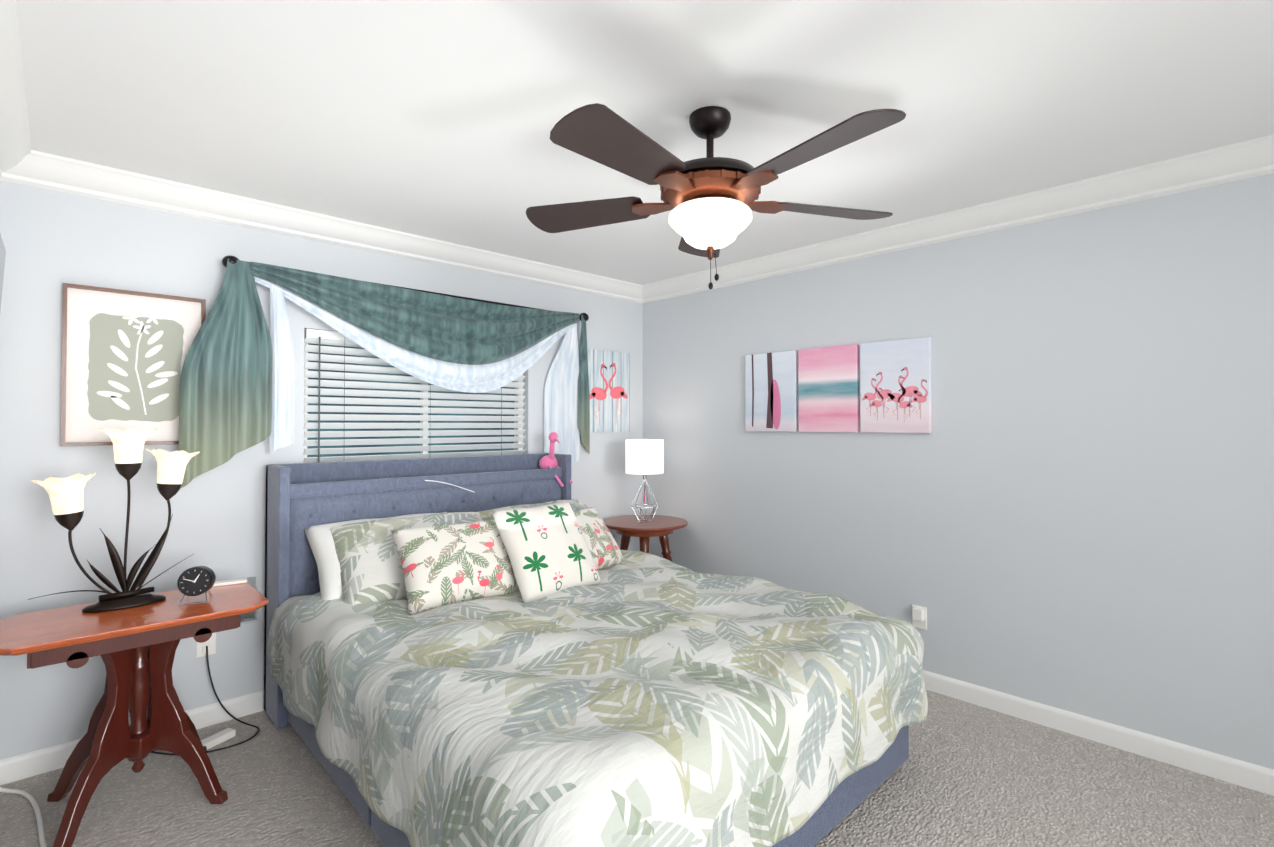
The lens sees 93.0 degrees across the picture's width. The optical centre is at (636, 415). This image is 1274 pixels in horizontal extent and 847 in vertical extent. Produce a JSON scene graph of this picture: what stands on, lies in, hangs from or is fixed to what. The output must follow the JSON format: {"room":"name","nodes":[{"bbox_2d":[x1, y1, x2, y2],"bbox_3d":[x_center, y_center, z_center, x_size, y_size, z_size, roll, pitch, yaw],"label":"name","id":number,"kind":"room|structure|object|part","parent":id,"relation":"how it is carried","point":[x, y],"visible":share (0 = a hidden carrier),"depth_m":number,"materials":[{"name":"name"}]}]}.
{"room":"bedroom","nodes":[
{"label":"bedroom","id":0,"kind":"room"},
{"bbox_2d":[0,181,642,759],"bbox_3d":[-1.260,0.213,3.561,3.730,2.440,0.120,1,-1,-44],"label":"wall","id":1,"kind":"structure","parent":0,"point":[54,241],"depth_m":2.64,"materials":[{"name":"white paint"}]},
{"bbox_2d":[0,0,39,185],"bbox_3d":[-0.975,-0.989,0.828,0.105,0.112,4.250,1,-1,-44],"label":"crown molding","id":2,"kind":"structure","parent":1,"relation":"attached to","point":[22,162],"depth_m":1.97,"materials":[{"name":"white"}]},
{"bbox_2d":[0,690,263,784],"bbox_3d":[-1.217,1.386,3.493,3.420,0.092,0.016,1,-1,-44],"label":"baseboard","id":3,"kind":"structure","parent":1,"relation":"attached to","point":[22,766],"depth_m":2.44,"materials":[{"name":"white wood"}]},
{"bbox_2d":[61,283,205,445],"bbox_3d":[-2.156,-0.205,2.609,0.475,0.660,0.028,1,-1,-44],"label":"picture","id":4,"kind":"object","parent":1,"relation":"attached to","point":[124,353],"visible":0.94,"depth_m":2.58,"materials":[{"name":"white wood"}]},
{"bbox_2d":[196,632,215,657],"bbox_3d":[-1.975,1.042,2.771,0.075,0.118,0.018,1,-1,-44],"label":"electrical outlet","id":5,"kind":"object","parent":1,"relation":"attached to","point":[210,643],"visible":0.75,"depth_m":2.77,"materials":[{"name":"white plastic"}]},
{"bbox_2d":[151,646,259,754],"bbox_3d":[-1.888,1.234,2.640,0.394,0.368,0.293,1,-1,-44],"label":"cord","id":6,"kind":"object","parent":5,"relation":"attached to","point":[224,708],"visible":0.81,"depth_m":2.75,"materials":[{"name":"black plastic"}]},
{"bbox_2d":[240,576,259,623],"bbox_3d":[-1.863,0.873,2.837,0.140,0.200,0.092,1,-1,-44],"label":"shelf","id":7,"kind":"object","parent":1,"relation":"attached to","point":[250,614],"visible":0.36,"depth_m":2.85,"materials":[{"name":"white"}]},
{"bbox_2d":[28,152,643,302],"bbox_3d":[-1.186,-0.952,3.492,3.240,0.112,0.105,1,-1,-44],"label":"crown molding","id":8,"kind":"structure","parent":1,"relation":"attached to","point":[57,173],"depth_m":2.99,"materials":[{"name":"white"}]},
{"bbox_2d":[179,255,589,487],"bbox_3d":[-1.156,-0.203,3.463,2.360,1.055,0.173,1,-1,-44],"label":"swag","id":9,"kind":"object","parent":1,"relation":"attached to","point":[237,386],"visible":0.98,"depth_m":3.10,"materials":[{"name":"green fabric"}]},
{"bbox_3d":[-1.140,-0.698,3.524,2.147,0.064,0.117,1,-1,-44],"label":"curtain rod","id":10,"kind":"part","parent":9,"relation":"part of","materials":[{"name":"brown metal"}]},
{"bbox_2d":[303,329,525,462],"bbox_3d":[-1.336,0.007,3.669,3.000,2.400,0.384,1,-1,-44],"label":"window blind","id":11,"kind":"object","parent":1,"relation":"attached to","point":[361,403],"visible":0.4,"depth_m":3.48,"materials":[{"name":"white plastic"}]},
{"bbox_2d":[587,349,629,431],"bbox_3d":[-0.222,-0.180,4.458,0.440,0.600,0.020,1,-1,-44],"label":"picture","id":12,"kind":"object","parent":1,"relation":"attached to","point":[609,380],"visible":1,"depth_m":4.46,"materials":[{"name":"multicoloured wood"}]},
{"bbox_2d":[0,690,1273,846],"bbox_3d":[0.249,1.461,1.963,3.730,0.100,4.490,1,-1,-44],"label":"floor","id":13,"kind":"structure","parent":0,"point":[966,774],"depth_m":2.22,"materials":[{"name":"carpet"}]},
{"bbox_2d":[0,787,46,846],"bbox_3d":[-1.907,1.381,1.837,0.179,0.052,1.349,1,-1,-44],"label":"cord","id":14,"kind":"object","parent":13,"relation":"on","point":[36,808],"visible":1,"depth_m":2.15,"materials":[{"name":"white plastic"}]},
{"bbox_2d":[0,582,268,846],"bbox_3d":[-1.835,1.065,2.226,0.750,0.700,0.483,1,-1,-44],"label":"side table","id":15,"kind":"object","parent":13,"relation":"on","point":[135,648],"visible":1,"depth_m":2.17,"materials":[{"name":"brown wood"}]},
{"bbox_2d":[28,428,199,612],"bbox_3d":[-1.942,0.381,2.273,0.488,0.668,0.180,1,-1,-44],"label":"lamp","id":16,"kind":"object","parent":15,"relation":"on","point":[66,496],"visible":1,"depth_m":2.27,"materials":[{"name":"brown metal"}]},
{"bbox_3d":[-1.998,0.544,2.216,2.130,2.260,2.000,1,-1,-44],"label":"stem","id":17,"kind":"part","parent":16,"relation":"part of","materials":[{"name":"brown metal"}]},
{"bbox_3d":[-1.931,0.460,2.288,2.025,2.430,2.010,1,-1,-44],"label":"stem","id":18,"kind":"part","parent":16,"relation":"part of","materials":[{"name":"brown metal"}]},
{"bbox_3d":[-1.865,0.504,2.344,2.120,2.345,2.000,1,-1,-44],"label":"stem","id":19,"kind":"part","parent":16,"relation":"part of","materials":[{"name":"brown metal"}]},
{"bbox_2d":[177,566,215,604],"bbox_3d":[-1.711,0.649,2.346,0.110,0.134,0.108,0,-1,-24],"label":"clock","id":20,"kind":"object","parent":15,"relation":"on","point":[196,581],"visible":1,"depth_m":2.33,"materials":[{"name":"black plastic"}]},
{"bbox_2d":[213,578,246,586],"bbox_3d":[-1.753,0.713,2.579,0.150,0.013,0.042,0,-1,-32],"label":"remote","id":21,"kind":"object","parent":15,"relation":"on","point":[230,582],"visible":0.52,"depth_m":2.58,"materials":[{"name":"white plastic"}]},
{"bbox_2d":[201,728,235,749],"bbox_3d":[-1.830,1.404,2.614,0.050,0.030,0.160,0,-1,21],"label":"power strip","id":22,"kind":"object","parent":13,"relation":"on","point":[218,738],"visible":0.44,"depth_m":2.62,"materials":[{"name":"white plastic"}]},
{"bbox_2d":[264,432,927,846],"bbox_3d":[-0.291,0.753,2.653,1.920,1.336,2.400,1,-1,-44],"label":"bed","id":23,"kind":"object","parent":13,"relation":"on","point":[520,650],"visible":1,"depth_m":2.05,"materials":[{"name":"fabric"}]},
{"bbox_2d":[304,512,446,599],"bbox_3d":[-1.179,0.669,2.913,0.700,0.187,0.460,1,41,-42],"label":"pillow","id":24,"kind":"object","parent":23,"relation":"on","point":[327,539],"depth_m":2.74,"materials":[{"name":"white fabric"}]},
{"bbox_3d":[-1.098,0.830,3.369,1.650,1.180,0.250,1,-1,-44],"label":"headboard frame","id":25,"kind":"part","parent":23,"relation":"part of","materials":[{"name":"fabric"}]},
{"bbox_3d":[-1.035,0.712,3.304,1.550,0.635,0.028,1,-1,-44],"label":"headboard panel","id":26,"kind":"part","parent":23,"relation":"part of","materials":[{"name":"fabric"}]},
{"bbox_2d":[603,515,687,561],"bbox_3d":[0.053,1.088,4.201,0.600,0.713,0.600,1,-1,-44],"label":"round table","id":27,"kind":"object","parent":13,"relation":"on","point":[627,527],"visible":0.4,"depth_m":4.10,"materials":[{"name":"brown wood"}]},
{"bbox_2d":[626,439,663,521],"bbox_3d":[0.053,0.448,4.196,0.264,0.564,0.264,1,-1,-44],"label":"table lamp","id":28,"kind":"object","parent":27,"relation":"on","point":[644,457],"visible":1,"depth_m":4.09,"materials":[{"name":"white fabric"}]},
{"bbox_3d":[0.053,0.281,4.198,0.264,0.230,0.264,1,-1,-44],"label":"lamp shade","id":29,"kind":"part","parent":28,"relation":"part of","materials":[{"name":"white fabric"}]},
{"bbox_2d":[15,0,1273,284],"bbox_3d":[0.249,-1.079,1.998,3.730,0.100,4.490,1,-1,-44],"label":"ceiling","id":30,"kind":"structure","parent":0,"point":[433,118],"depth_m":1.95,"materials":[{"name":"white paint"}]},
{"bbox_2d":[526,103,905,289],"bbox_3d":[0.246,-0.728,2.034,1.330,0.600,1.336,1,-1,-44],"label":"ceiling fan","id":31,"kind":"object","parent":30,"relation":"hanging from","point":[710,202],"visible":1,"depth_m":1.93,"materials":[{"name":"brown wood"}]},
{"bbox_3d":[0.251,-0.905,2.073,0.344,0.245,0.344,1,-1,-44],"label":"motor","id":32,"kind":"part","parent":31,"relation":"part of","materials":[{"name":"brown metal"}]},
{"bbox_3d":[0.251,-0.640,2.070,0.284,0.125,0.284,1,-1,-44],"label":"lamp shade","id":33,"kind":"part","parent":31,"relation":"part of","materials":[{"name":"white glass"}]},
{"bbox_2d":[643,173,1273,769],"bbox_3d":[1.554,0.208,3.227,0.120,2.440,4.250,1,-1,-44],"label":"wall","id":34,"kind":"structure","parent":0,"point":[1067,503],"depth_m":2.80,"materials":[{"name":"white paint"}]},
{"bbox_2d":[745,350,796,431],"bbox_3d":[0.854,-0.152,3.856,0.031,0.501,0.375,1,-1,-44],"label":"canvas art","id":35,"kind":"object","parent":34,"relation":"attached to","point":[770,378],"depth_m":3.83,"materials":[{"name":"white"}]},
{"bbox_3d":[0.855,-0.151,3.856,0.030,0.500,0.375,1,-1,-44],"label":"panel","id":36,"kind":"part","parent":35,"relation":"part of","materials":[{"name":"white fabric"}]},
{"bbox_2d":[797,345,856,431],"bbox_3d":[1.128,-0.156,3.571,0.030,0.500,0.375,1,-1,-44],"label":"canvas art","id":37,"kind":"object","parent":34,"relation":"attached to","point":[822,384],"depth_m":3.56,"materials":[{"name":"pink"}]},
{"bbox_3d":[1.127,-0.155,3.571,0.030,0.500,0.375,1,-1,-44],"label":"panel","id":38,"kind":"part","parent":37,"relation":"part of","materials":[{"name":"pink fabric"}]},
{"bbox_2d":[853,337,931,432],"bbox_3d":[1.400,-0.159,3.284,0.031,0.500,0.375,1,-1,-44],"label":"canvas art","id":39,"kind":"object","parent":34,"relation":"attached to","point":[895,375],"depth_m":3.27,"materials":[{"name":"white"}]},
{"bbox_3d":[1.400,-0.159,3.285,0.030,0.500,0.375,1,-1,-44],"label":"panel","id":40,"kind":"part","parent":39,"relation":"part of","materials":[{"name":"white fabric"}]},
{"bbox_2d":[912,605,926,629],"bbox_3d":[1.480,1.062,3.179,0.037,0.118,0.075,1,-1,-44],"label":"electrical outlet","id":41,"kind":"object","parent":34,"relation":"attached to","point":[919,616],"visible":0.88,"depth_m":3.17,"materials":[{"name":"white plastic"}]},
{"bbox_2d":[640,134,1273,303],"bbox_3d":[1.473,-0.957,3.165,0.105,0.112,4.250,1,-1,-44],"label":"crown molding","id":42,"kind":"structure","parent":34,"relation":"attached to","point":[1252,158],"depth_m":2.84,"materials":[{"name":"white"}]},
{"bbox_2d":[923,670,1273,795],"bbox_3d":[1.505,1.381,3.164,0.016,0.092,4.250,1,-1,-44],"label":"baseboard","id":43,"kind":"structure","parent":34,"relation":"attached to","point":[1258,778],"depth_m":2.59,"materials":[{"name":"white wood"}]},
{"bbox_3d":[-1.057,0.174,0.734,0.120,2.440,4.250,1,-1,-44],"label":"wall","id":44,"kind":"structure","parent":0,"visible":0},
{"bbox_2d":[0,234,5,310],"bbox_3d":[-1.684,-0.219,1.530,0.064,0.650,1.100,1,-1,-44],"label":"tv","id":45,"kind":"object","parent":44,"relation":"attached to","point":[2,255],"visible":1,"depth_m":1.89,"materials":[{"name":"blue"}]}
]}

